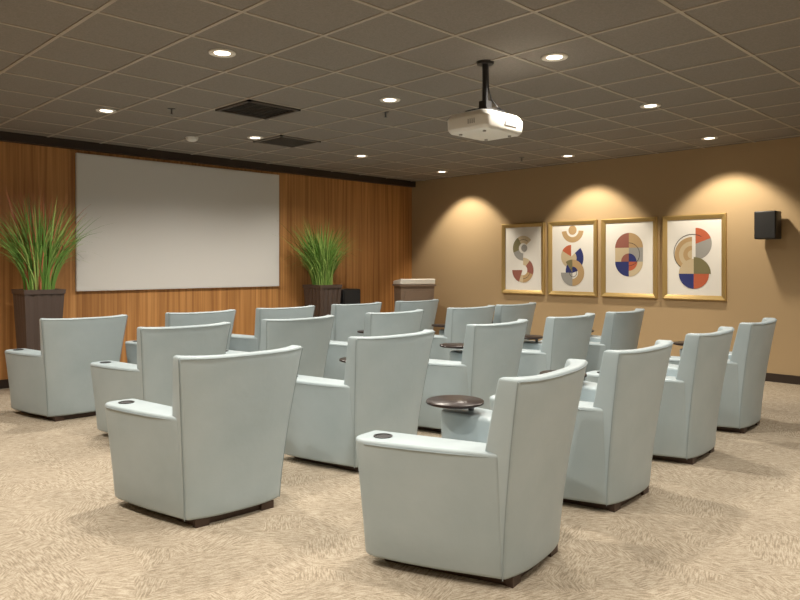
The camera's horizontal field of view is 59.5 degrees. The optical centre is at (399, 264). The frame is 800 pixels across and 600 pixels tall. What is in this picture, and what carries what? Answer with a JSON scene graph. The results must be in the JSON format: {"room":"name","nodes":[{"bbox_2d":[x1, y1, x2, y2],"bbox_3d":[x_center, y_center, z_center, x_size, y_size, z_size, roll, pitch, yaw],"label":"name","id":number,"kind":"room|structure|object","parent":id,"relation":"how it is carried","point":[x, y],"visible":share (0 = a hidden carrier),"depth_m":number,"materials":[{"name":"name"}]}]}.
{"room":"screening room","nodes":[
{"label":"screening room","id":0,"kind":"room"},
{"bbox_2d":[0,141,411,379],"bbox_3d":[-3.606,-0.050,8.909,10.900,2.900,0.100,0,0,-45],"label":"wall","id":1,"kind":"structure","parent":0,"point":[380,215],"depth_m":10.32,"materials":[{"name":"brown wood"}]},
{"bbox_2d":[0,379,8,388],"bbox_3d":[-3.571,1.350,8.864,10.685,0.100,0.015,0,0,-45],"label":"baseboard","id":2,"kind":"structure","parent":1,"relation":"attached to","point":[4,383],"depth_m":7.94,"materials":[{"name":"black wood"}]},
{"bbox_2d":[75,153,278,290],"bbox_3d":[-2.882,-0.520,9.529,2.960,1.680,0.046,0,0,-45],"label":"projection screen","id":3,"kind":"object","parent":1,"relation":"attached to","point":[167,225],"visible":0.99,"depth_m":9.33,"materials":[{"name":"white fabric"}]},
{"bbox_2d":[0,131,415,187],"bbox_3d":[-3.535,-1.450,8.839,10.700,0.100,0.100,0,0,-45],"label":"trim","id":4,"kind":"structure","parent":1,"relation":"attached to","point":[11,137],"depth_m":9.40,"materials":[{"name":"black wood"}]},
{"bbox_2d":[0,0,799,181],"bbox_3d":[0.318,-1.550,4.985,11.200,0.100,10.900,0,0,45],"label":"ceiling","id":5,"kind":"structure","parent":0,"point":[388,33],"depth_m":5.46,"materials":[{"name":"tile"}]},
{"bbox_2d":[96,108,116,112],"bbox_3d":[-2.843,-1.490,6.774,0.190,0.008,0.190,0,0,-45],"label":"recessed light","id":6,"kind":"object","parent":5,"relation":"in","point":[101,110],"visible":1,"depth_m":6.76,"materials":[{"name":"white glass"}]},
{"bbox_2d":[185,136,197,141],"bbox_3d":[-2.447,-1.476,8.231,0.150,0.045,0.150,0,0,-45],"label":"smoke detector","id":7,"kind":"object","parent":5,"relation":"attached to","point":[188,138],"visible":1,"depth_m":8.19,"materials":[{"name":"white plastic"}]},
{"bbox_2d":[208,49,235,57],"bbox_3d":[-1.252,-1.490,4.928,0.190,0.008,0.190,0,0,-45],"label":"recessed light","id":8,"kind":"object","parent":5,"relation":"in","point":[222,53],"visible":1,"depth_m":4.92,"materials":[{"name":"white glass"}]},
{"bbox_2d":[247,136,262,139],"bbox_3d":[-1.697,-1.490,8.202,0.190,0.008,0.190,0,0,-45],"label":"recessed light","id":9,"kind":"object","parent":5,"relation":"in","point":[248,137],"visible":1,"depth_m":8.19,"materials":[{"name":"white glass"}]},
{"bbox_2d":[215,99,300,119],"bbox_3d":[-1.365,-1.489,6.725,0.580,0.020,0.580,0,0,-45],"label":"ceiling vent","id":10,"kind":"object","parent":5,"relation":"in","point":[292,110],"depth_m":6.71,"materials":[{"name":"black metal"}]},
{"bbox_2d":[253,135,320,147],"bbox_3d":[-1.365,-1.489,8.450,0.580,0.020,0.580,0,0,-45],"label":"ceiling vent","id":11,"kind":"object","parent":5,"relation":"in","point":[279,138],"depth_m":8.44,"materials":[{"name":"black metal"}]},
{"bbox_2d":[379,97,399,102],"bbox_3d":[-0.092,-1.490,6.329,0.190,0.008,0.190,0,0,-45],"label":"recessed light","id":12,"kind":"object","parent":5,"relation":"in","point":[386,99],"visible":1,"depth_m":6.32,"materials":[{"name":"white glass"}]},
{"bbox_2d":[0,0,799,180],"bbox_3d":[0.354,-1.497,4.950,10.700,0.006,10.900,0,0,-45],"label":"grid","id":13,"kind":"structure","parent":5,"relation":"attached to","point":[93,12],"depth_m":5.73,"materials":[{"name":"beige metal"}]},
{"bbox_2d":[447,59,522,140],"bbox_3d":[0.623,-1.225,5.174,0.477,0.549,0.413,0,0,-45],"label":"ceiling projector","id":14,"kind":"object","parent":5,"relation":"hanging from","point":[483,123],"depth_m":5.07,"materials":[{"name":"white plastic"}]},
{"bbox_2d":[541,53,567,61],"bbox_3d":[1.110,-1.490,5.027,0.190,0.008,0.190,0,0,-45],"label":"recessed light","id":15,"kind":"object","parent":5,"relation":"in","point":[553,57],"visible":1,"depth_m":5.03,"materials":[{"name":"white glass"}]},
{"bbox_2d":[640,103,660,108],"bbox_3d":[2.348,-1.490,6.562,0.190,0.008,0.190,0,0,-45],"label":"recessed light","id":16,"kind":"object","parent":5,"relation":"in","point":[651,105],"visible":1,"depth_m":6.54,"materials":[{"name":"white glass"}]},
{"bbox_2d":[701,137,717,139],"bbox_3d":[3.642,-1.490,8.238,0.190,0.008,0.190,0,0,-45],"label":"recessed light","id":17,"kind":"object","parent":5,"relation":"in","point":[703,138],"visible":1,"depth_m":8.25,"materials":[{"name":"white glass"}]},
{"bbox_2d":[0,381,799,599],"bbox_3d":[0.318,1.450,4.985,10.900,0.100,11.200,0,0,-45],"label":"floor","id":18,"kind":"structure","parent":0,"point":[725,525],"depth_m":3.61,"materials":[{"name":"carpet"}]},
{"bbox_2d":[0,186,103,350],"bbox_3d":[-4.007,0.223,7.804,1.711,2.354,0.879,0,0,-45],"label":"potted grass","id":19,"kind":"object","parent":18,"relation":"on","point":[36,256],"depth_m":7.70,"materials":[{"name":"green plant"}]},
{"bbox_2d":[11,288,65,350],"bbox_3d":[-4.045,0.835,7.835,0.434,1.130,0.434,0,0,-45],"label":"planter pot","id":20,"kind":"object","parent":19,"relation":"attached to","point":[30,304],"depth_m":7.68,"materials":[{"name":"brown wood"}]},
{"bbox_2d":[5,314,127,421],"bbox_3d":[-3.117,0.934,6.641,0.975,0.932,0.914,0,0,-43],"label":"chair","id":21,"kind":"object","parent":18,"relation":"on","point":[54,382],"visible":0.88,"depth_m":6.32,"materials":[{"name":"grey leather"}]},
{"bbox_2d":[90,322,230,432],"bbox_3d":[-1.936,0.934,5.785,0.975,0.932,0.914,0,0,-43],"label":"chair","id":22,"kind":"object","parent":18,"relation":"on","point":[150,379],"visible":0.59,"depth_m":5.43,"materials":[{"name":"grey leather"}]},
{"bbox_2d":[125,309,235,363],"bbox_3d":[-2.277,0.934,7.396,0.975,0.932,0.914,0,0,-45],"label":"chair","id":23,"kind":"object","parent":18,"relation":"on","point":[211,317],"visible":0.16,"depth_m":7.13,"materials":[{"name":"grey leather"}]},
{"bbox_2d":[105,345,302,527],"bbox_3d":[-1.111,0.934,4.106,0.975,0.932,0.914,0,0,-42],"label":"chair","id":24,"kind":"object","parent":18,"relation":"on","point":[215,454],"visible":1,"depth_m":3.80,"materials":[{"name":"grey leather"}]},
{"bbox_2d":[228,305,314,351],"bbox_3d":[-1.534,0.934,8.139,0.975,0.932,0.914,0,0,-45],"label":"chair","id":25,"kind":"object","parent":18,"relation":"on","point":[239,342],"visible":0.27,"depth_m":7.78,"materials":[{"name":"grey leather"}]},
{"bbox_2d":[225,315,334,377],"bbox_3d":[-1.160,0.934,6.562,0.975,0.932,0.914,0,0,-45],"label":"chair","id":26,"kind":"object","parent":18,"relation":"on","point":[313,334],"visible":0.42,"depth_m":6.29,"materials":[{"name":"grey leather"}]},
{"bbox_2d":[280,218,364,316],"bbox_3d":[-1.186,0.329,10.653,1.632,2.142,0.816,0,0,-45],"label":"potted grass","id":27,"kind":"object","parent":18,"relation":"on","point":[322,293],"depth_m":10.58,"materials":[{"name":"green plant"}]},
{"bbox_2d":[302,284,341,316],"bbox_3d":[-1.188,0.850,10.720,0.434,1.100,0.434,0,0,-45],"label":"planter pot","id":28,"kind":"object","parent":27,"relation":"attached to","point":[322,296],"depth_m":10.57,"materials":[{"name":"brown wood"}]},
{"bbox_2d":[340,288,359,303],"bbox_3d":[-0.870,0.890,11.151,0.400,1.020,0.360,0,0,-45],"label":"floor speaker","id":29,"kind":"object","parent":18,"relation":"on","point":[348,296],"visible":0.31,"depth_m":11.00,"materials":[{"name":"black plastic"}]},
{"bbox_2d":[330,302,381,341],"bbox_3d":[-0.778,0.934,8.867,0.975,0.932,0.914,0,0,-45],"label":"chair","id":30,"kind":"object","parent":18,"relation":"on","point":[349,318],"visible":0.34,"depth_m":8.45,"materials":[{"name":"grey leather"}]},
{"bbox_2d":[284,329,434,471],"bbox_3d":[-0.297,0.934,5.077,0.975,0.932,0.914,0,0,-45],"label":"chair","id":31,"kind":"object","parent":18,"relation":"on","point":[382,387],"visible":0.8,"depth_m":4.76,"materials":[{"name":"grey leather"}]},
{"bbox_2d":[324,309,423,379],"bbox_3d":[-0.297,0.934,7.396,0.975,0.932,0.914,0,0,-45],"label":"chair","id":32,"kind":"object","parent":18,"relation":"on","point":[405,322],"visible":0.34,"depth_m":7.12,"materials":[{"name":"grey leather"}]},
{"bbox_2d":[392,279,435,310],"bbox_3d":[0.226,0.811,11.399,0.600,1.179,0.500,0,0,-15],"label":"lectern","id":33,"kind":"object","parent":18,"relation":"on","point":[404,289],"visible":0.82,"depth_m":11.18,"materials":[{"name":"brown wood"}]},
{"bbox_2d":[394,299,438,330],"bbox_3d":[-0.014,0.934,9.631,0.975,0.932,0.914,0,0,-45],"label":"chair","id":34,"kind":"object","parent":18,"relation":"on","point":[429,307],"visible":0.26,"depth_m":9.38,"materials":[{"name":"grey leather"}]},
{"bbox_2d":[429,305,494,360],"bbox_3d":[0.566,0.934,8.203,0.975,0.932,0.914,0,0,-45],"label":"chair","id":35,"kind":"object","parent":18,"relation":"on","point":[457,319],"visible":0.38,"depth_m":7.79,"materials":[{"name":"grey leather"}]},
{"bbox_2d":[356,359,587,587],"bbox_3d":[0.382,0.934,3.403,0.914,0.932,0.975,0,0,36],"label":"chair","id":36,"kind":"object","parent":18,"relation":"on","point":[483,499],"visible":1,"depth_m":3.08,"materials":[{"name":"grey leather"}]},
{"bbox_2d":[418,319,528,431],"bbox_3d":[0.557,0.934,6.044,0.914,0.932,0.975,0,0,43],"label":"chair","id":37,"kind":"object","parent":18,"relation":"on","point":[488,353],"visible":0.59,"depth_m":5.70,"materials":[{"name":"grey leather"}]},
{"bbox_2d":[492,302,535,340],"bbox_3d":[1.165,0.934,8.802,0.914,0.932,0.975,0,0,43],"label":"chair","id":38,"kind":"object","parent":18,"relation":"on","point":[503,313],"visible":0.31,"depth_m":8.41,"materials":[{"name":"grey leather"}]},
{"bbox_2d":[517,313,595,376],"bbox_3d":[1.356,0.934,6.829,0.914,0.932,0.975,0,0,43],"label":"chair","id":39,"kind":"object","parent":18,"relation":"on","point":[564,338],"visible":0.44,"depth_m":6.45,"materials":[{"name":"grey leather"}]},
{"bbox_2d":[490,340,673,511],"bbox_3d":[1.147,0.934,4.343,0.914,0.932,0.975,0,0,42],"label":"chair","id":40,"kind":"object","parent":18,"relation":"on","point":[610,462],"visible":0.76,"depth_m":3.96,"materials":[{"name":"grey leather"}]},
{"bbox_2d":[540,308,644,380],"bbox_3d":[2.084,0.934,7.513,0.914,0.932,0.975,0,0,41],"label":"chair","id":41,"kind":"object","parent":18,"relation":"on","point":[621,330],"visible":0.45,"depth_m":7.12,"materials":[{"name":"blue leather"}]},
{"bbox_2d":[585,326,733,464],"bbox_3d":[1.978,0.934,5.286,0.914,0.932,0.975,0,0,41],"label":"chair","id":42,"kind":"object","parent":18,"relation":"on","point":[686,428],"visible":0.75,"depth_m":4.90,"materials":[{"name":"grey leather"}]},
{"bbox_2d":[669,317,776,433],"bbox_3d":[2.784,0.934,6.191,0.914,0.932,0.975,0,0,41],"label":"chair","id":43,"kind":"object","parent":18,"relation":"on","point":[740,406],"visible":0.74,"depth_m":5.79,"materials":[{"name":"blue leather"}]},
{"bbox_2d":[412,137,799,375],"bbox_3d":[4.172,-0.050,8.768,0.100,2.900,11.100,0,0,-45],"label":"wall","id":44,"kind":"structure","parent":0,"point":[457,221],"depth_m":9.54,"materials":[{"name":"beige paint"}]},
{"bbox_2d":[501,222,544,294],"bbox_3d":[1.914,-0.100,10.923,0.044,1.100,0.800,0,0,-45],"label":"art","id":45,"kind":"object","parent":44,"relation":"attached to","point":[522,244],"visible":1,"depth_m":10.93,"materials":[{"name":"white paper"}]},
{"bbox_2d":[548,220,597,295],"bbox_3d":[2.533,-0.100,10.304,0.044,1.100,0.810,0,0,-45],"label":"art","id":46,"kind":"object","parent":44,"relation":"attached to","point":[572,245],"visible":1,"depth_m":10.30,"materials":[{"name":"white paper"}]},
{"bbox_2d":[601,216,657,298],"bbox_3d":[3.159,-0.100,9.678,0.044,1.100,0.820,0,0,-45],"label":"art","id":47,"kind":"object","parent":44,"relation":"attached to","point":[629,246],"visible":1,"depth_m":9.68,"materials":[{"name":"white paper"}]},
{"bbox_2d":[662,213,726,300],"bbox_3d":[3.792,-0.100,9.045,0.044,1.100,0.820,0,0,-45],"label":"art","id":48,"kind":"object","parent":44,"relation":"attached to","point":[694,247],"visible":1,"depth_m":9.04,"materials":[{"name":"white paper"}]},
{"bbox_2d":[754,210,780,239],"bbox_3d":[4.371,-0.470,8.302,0.274,0.330,0.240,0,0,-45],"label":"wall speaker","id":49,"kind":"object","parent":44,"relation":"attached to","point":[767,224],"visible":1,"depth_m":8.20,"materials":[{"name":"black plastic"}]},
{"bbox_2d":[765,373,799,384],"bbox_3d":[4.096,1.350,8.763,0.015,0.100,11.000,0,0,-45],"label":"baseboard","id":50,"kind":"structure","parent":44,"relation":"attached to","point":[771,377],"depth_m":8.31,"materials":[{"name":"black wood"}]}
]}

